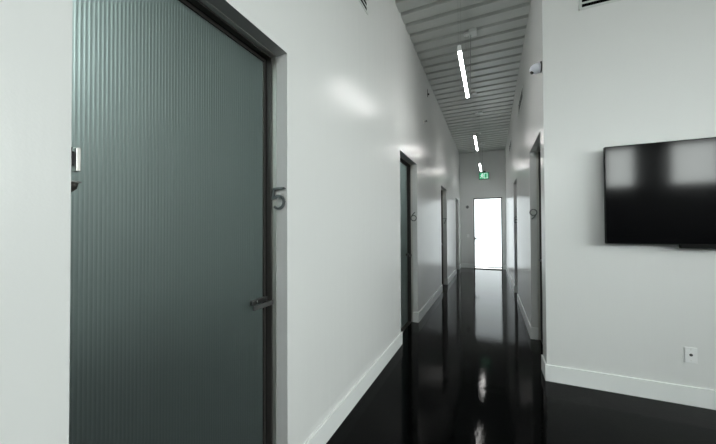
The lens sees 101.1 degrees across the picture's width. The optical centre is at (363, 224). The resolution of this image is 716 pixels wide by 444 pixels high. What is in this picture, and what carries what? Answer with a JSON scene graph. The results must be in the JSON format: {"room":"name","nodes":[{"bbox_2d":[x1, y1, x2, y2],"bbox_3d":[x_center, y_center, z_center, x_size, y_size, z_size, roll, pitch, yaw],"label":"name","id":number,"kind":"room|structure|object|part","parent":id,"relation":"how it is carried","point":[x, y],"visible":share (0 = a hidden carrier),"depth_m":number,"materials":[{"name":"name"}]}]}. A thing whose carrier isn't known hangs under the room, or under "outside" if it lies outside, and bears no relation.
{"room":"office corridor","nodes":[
{"label":"office corridor","id":0,"kind":"room"},
{"bbox_2d":[0,0,460,443],"bbox_3d":[0.650,-0.668,4.489,0.200,4.420,15.143,-1,-1,23],"label":"wall","id":1,"kind":"structure","parent":0,"point":[353,84],"depth_m":1.87,"materials":[{"name":"white paint"}]},
{"bbox_2d":[69,0,276,443],"bbox_3d":[-0.741,0.253,1.304,0.092,2.505,0.951,-1,-1,23],"label":"door","id":2,"kind":"structure","parent":1,"relation":"in","point":[173,251],"depth_m":1.24,"materials":[{"name":"grey glass"}]},
{"bbox_2d":[71,182,78,191],"bbox_3d":[-0.928,-0.117,0.921,0.052,0.030,0.052,-1,-1,23],"label":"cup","id":3,"kind":"object","parent":2,"relation":"on","point":[74,185],"depth_m":0.93,"materials":[{"name":"brown metal"}]},
{"bbox_3d":[-0.772,0.249,1.317,0.018,2.494,0.949,-1,-1,23],"label":"frame","id":4,"kind":"part","parent":2,"relation":"part of","materials":[{"name":"brown metal"}]},
{"bbox_3d":[-0.740,0.253,1.303,0.034,2.505,0.951,-1,-1,23],"label":"frame","id":5,"kind":"part","parent":2,"relation":"part of","materials":[{"name":"brown metal"}]},
{"bbox_3d":[-0.711,0.253,1.291,0.028,2.505,0.951,-1,-1,23],"label":"edge trim","id":6,"kind":"part","parent":2,"relation":"part of","materials":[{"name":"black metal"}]},
{"bbox_3d":[-0.600,0.433,1.681,0.022,0.030,0.118,-1,-1,23],"label":"handle","id":7,"kind":"part","parent":2,"relation":"part of","materials":[{"name":"grey metal"}]},
{"bbox_3d":[-0.563,0.451,1.651,0.012,0.026,0.152,-1,-1,23],"label":"lever","id":8,"kind":"part","parent":2,"relation":"part of","materials":[{"name":"grey metal"}]},
{"bbox_2d":[359,0,367,14],"bbox_3d":[-0.134,-2.137,2.451,0.005,0.220,0.850,-1,-1,23],"label":"air vent","id":9,"kind":"object","parent":1,"relation":"in","point":[364,3],"visible":1,"depth_m":2.79,"materials":[{"name":"white metal"}]},
{"bbox_2d":[304,264,460,443],"bbox_3d":[0.724,1.462,4.433,0.091,0.157,14.743,-1,-1,23],"label":"baseboard","id":10,"kind":"structure","parent":1,"relation":"attached to","point":[324,432],"depth_m":2.59,"materials":[{"name":"white wood"}]},
{"bbox_2d":[400,156,412,331],"bbox_3d":[0.548,0.287,4.287,0.092,2.505,0.950,-1,-1,23],"label":"door","id":11,"kind":"structure","parent":1,"relation":"in","point":[406,209],"depth_m":4.65,"materials":[{"name":"grey glass"}]},
{"bbox_3d":[0.511,0.291,4.303,0.011,2.473,0.910,-1,-1,23],"label":"glass panel","id":12,"kind":"part","parent":11,"relation":"part of","materials":[{"name":"grey glass"}]},
{"bbox_3d":[0.517,0.283,4.301,0.018,2.494,0.948,-1,-1,23],"label":"frame","id":13,"kind":"part","parent":11,"relation":"part of","materials":[{"name":"brown metal"}]},
{"bbox_2d":[441,188,443,284],"bbox_3d":[1.896,0.322,7.407,0.092,2.505,0.950,-1,-1,23],"label":"door","id":14,"kind":"structure","parent":1,"relation":"in","point":[442,190],"depth_m":7.83,"materials":[{"name":"grey glass"}]},
{"bbox_3d":[1.897,0.322,7.407,0.034,2.505,0.950,-1,-1,23],"label":"frame","id":15,"kind":"part","parent":14,"relation":"part of","materials":[{"name":"brown metal"}]},
{"bbox_2d":[456,227,456,267],"bbox_3d":[3.118,0.354,10.235,0.092,2.505,0.950,-1,-1,23],"label":"door","id":16,"kind":"structure","parent":1,"relation":"in","point":[456,227],"depth_m":10.65,"materials":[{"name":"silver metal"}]},
{"bbox_2d":[272,187,285,209],"bbox_3d":[-0.494,-0.152,1.709,0.090,0.129,0.020,-1,-1,23],"label":"number sign","id":17,"kind":"object","parent":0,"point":[274,196],"depth_m":1.70,"materials":[{"name":"silver metal"}]},
{"bbox_2d":[395,0,530,153],"bbox_3d":[2.493,-2.881,3.825,11.100,0.190,15.040,-1,-1,23],"label":"ceiling","id":18,"kind":"structure","parent":0,"point":[435,28],"depth_m":4.89,"materials":[{"name":"grey paint"}]},
{"bbox_2d":[457,0,476,97],"bbox_3d":[1.308,-2.324,3.726,0.175,0.916,1.270,-1,-1,23],"label":"pendant lamp","id":19,"kind":"object","parent":18,"relation":"hanging from","point":[472,32],"visible":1,"depth_m":4.00,"materials":[{"name":"white plastic"}]},
{"bbox_2d":[458,51,468,97],"bbox_3d":[1.275,-1.870,3.745,0.036,0.008,1.228,-1,-1,23],"label":"diffuser","id":20,"kind":"object","parent":19,"relation":"attached to","point":[459,52],"depth_m":3.64,"materials":[{"name":"white plastic"}]},
{"bbox_3d":[1.529,-2.344,4.225,0.033,0.865,0.008,0,-1,-30],"label":"power cord","id":21,"kind":"part","parent":19,"relation":"part of","materials":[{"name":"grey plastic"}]},
{"bbox_2d":[474,133,477,150],"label":"pendant lamp","id":22,"kind":"object","parent":18,"relation":"hanging from","point":[475,135],"depth_m":6.60,"materials":[{"name":"white plastic"}]},
{"bbox_2d":[475,111,482,120],"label":"pendant lamp","id":23,"kind":"object","parent":18,"relation":"hanging from","point":[477,113],"depth_m":7.16,"materials":[{"name":"white metal"}]},
{"bbox_2d":[478,133,484,170],"bbox_3d":[3.707,-2.261,9.280,0.175,0.916,1.270,-1,-1,23],"label":"pendant lamp","id":24,"kind":"object","parent":18,"relation":"hanging from","point":[483,143],"visible":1,"depth_m":9.70,"materials":[{"name":"white plastic"}]},
{"bbox_2d":[460,149,505,264],"bbox_3d":[4.421,-0.600,10.998,1.561,4.420,0.200,-1,-1,23],"label":"wall","id":25,"kind":"structure","parent":0,"point":[493,162],"depth_m":11.01,"materials":[{"name":"white paint"}]},
{"bbox_2d":[461,263,505,268],"bbox_3d":[4.388,1.531,10.871,1.531,0.157,0.015,-1,-1,23],"label":"baseboard","id":26,"kind":"structure","parent":25,"relation":"attached to","point":[463,265],"depth_m":11.06,"materials":[{"name":"white wood"}]},
{"bbox_2d":[479,171,488,179],"bbox_3d":[4.425,-1.829,10.866,0.335,0.305,0.066,-1,-1,23],"label":"exit sign","id":27,"kind":"object","parent":25,"relation":"attached to","point":[484,175],"visible":1,"depth_m":10.84,"materials":[{"name":"green plastic"}]},
{"bbox_2d":[473,197,502,268],"bbox_3d":[4.569,0.308,10.870,0.965,2.600,0.140,-1,-1,23],"label":"door","id":28,"kind":"structure","parent":25,"relation":"in","point":[488,254],"depth_m":10.86,"materials":[{"name":"white glass"}]},
{"bbox_3d":[4.577,1.568,10.857,0.901,0.040,0.040,-1,-1,23],"label":"rail","id":29,"kind":"part","parent":28,"relation":"part of","materials":[{"name":"white metal"}]},
{"bbox_2d":[326,267,715,443],"bbox_3d":[2.475,1.597,3.675,11.200,0.150,15.143,-1,-1,23],"label":"floor","id":30,"kind":"structure","parent":0,"point":[469,371],"depth_m":2.59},
{"bbox_2d":[505,0,542,327],"bbox_3d":[3.606,-0.650,6.892,0.200,4.420,8.387,-1,-1,23],"label":"wall","id":31,"kind":"structure","parent":0,"point":[524,132],"depth_m":4.41,"materials":[{"name":"white paint"}]},
{"bbox_2d":[518,85,522,115],"bbox_3d":[2.686,-2.116,5.056,0.005,0.220,0.830,-1,-1,23],"label":"air vent","id":32,"kind":"object","parent":31,"relation":"in","point":[521,94],"visible":0.97,"depth_m":5.04,"materials":[{"name":"grey metal"}]},
{"bbox_2d":[506,266,546,380],"bbox_3d":[3.470,1.480,6.700,0.091,0.157,8.402,-1,-1,23],"label":"baseboard","id":33,"kind":"structure","parent":31,"relation":"attached to","point":[533,332],"depth_m":4.14,"materials":[{"name":"white wood"}]},
{"bbox_2d":[529,61,541,74],"bbox_3d":[1.753,-1.597,3.008,0.112,0.117,0.108,-1,-1,23],"label":"security camera","id":34,"kind":"object","parent":31,"relation":"attached to","point":[536,68],"visible":0.98,"depth_m":2.97,"materials":[{"name":"grey plastic"}]},
{"bbox_2d":[536,146,542,343],"bbox_3d":[2.165,0.269,3.479,0.092,2.505,0.950,-1,-1,23],"label":"door","id":35,"kind":"structure","parent":31,"relation":"in","point":[538,157],"depth_m":3.92,"materials":[{"name":"grey glass"}]},
{"bbox_3d":[2.136,0.269,3.492,0.028,2.505,0.950,-1,-1,23],"label":"edge trim","id":36,"kind":"part","parent":35,"relation":"part of","materials":[{"name":"black metal"}]},
{"bbox_3d":[2.164,0.269,3.479,0.034,2.505,0.950,-1,-1,23],"label":"frame","id":37,"kind":"part","parent":35,"relation":"part of","materials":[{"name":"brown metal"}]},
{"bbox_2d":[539,0,715,389],"bbox_3d":[4.527,-0.722,1.817,5.916,4.420,0.200,-1,-1,23],"label":"wall","id":38,"kind":"structure","parent":0,"point":[623,72],"depth_m":2.66,"materials":[{"name":"white paint"}]},
{"bbox_2d":[579,0,620,10],"bbox_3d":[2.424,-2.147,2.631,0.835,0.220,0.005,-1,-1,23],"label":"air vent","id":39,"kind":"object","parent":38,"relation":"in","point":[583,4],"visible":1,"depth_m":2.75,"materials":[{"name":"white metal"}]},
{"bbox_2d":[547,364,715,409],"bbox_3d":[4.402,1.409,1.730,5.716,0.157,0.015,-1,-1,23],"label":"baseboard","id":40,"kind":"structure","parent":38,"relation":"attached to","point":[656,390],"depth_m":2.59,"materials":[{"name":"white wood"}]},
{"bbox_2d":[603,137,715,248],"bbox_3d":[2.875,-0.256,2.367,1.530,0.893,0.092,-1,-1,23],"label":"television","id":41,"kind":"object","parent":38,"relation":"attached to","point":[657,192],"visible":1,"depth_m":2.48,"materials":[{"name":"black plastic"}]},
{"bbox_2d":[684,347,697,363],"bbox_3d":[2.729,1.088,2.458,0.080,0.128,0.012,-1,-1,23],"label":"cable wall plate","id":42,"kind":"object","parent":38,"relation":"attached to","point":[690,354],"visible":1,"depth_m":2.46,"materials":[{"name":"white plastic"}]}
]}

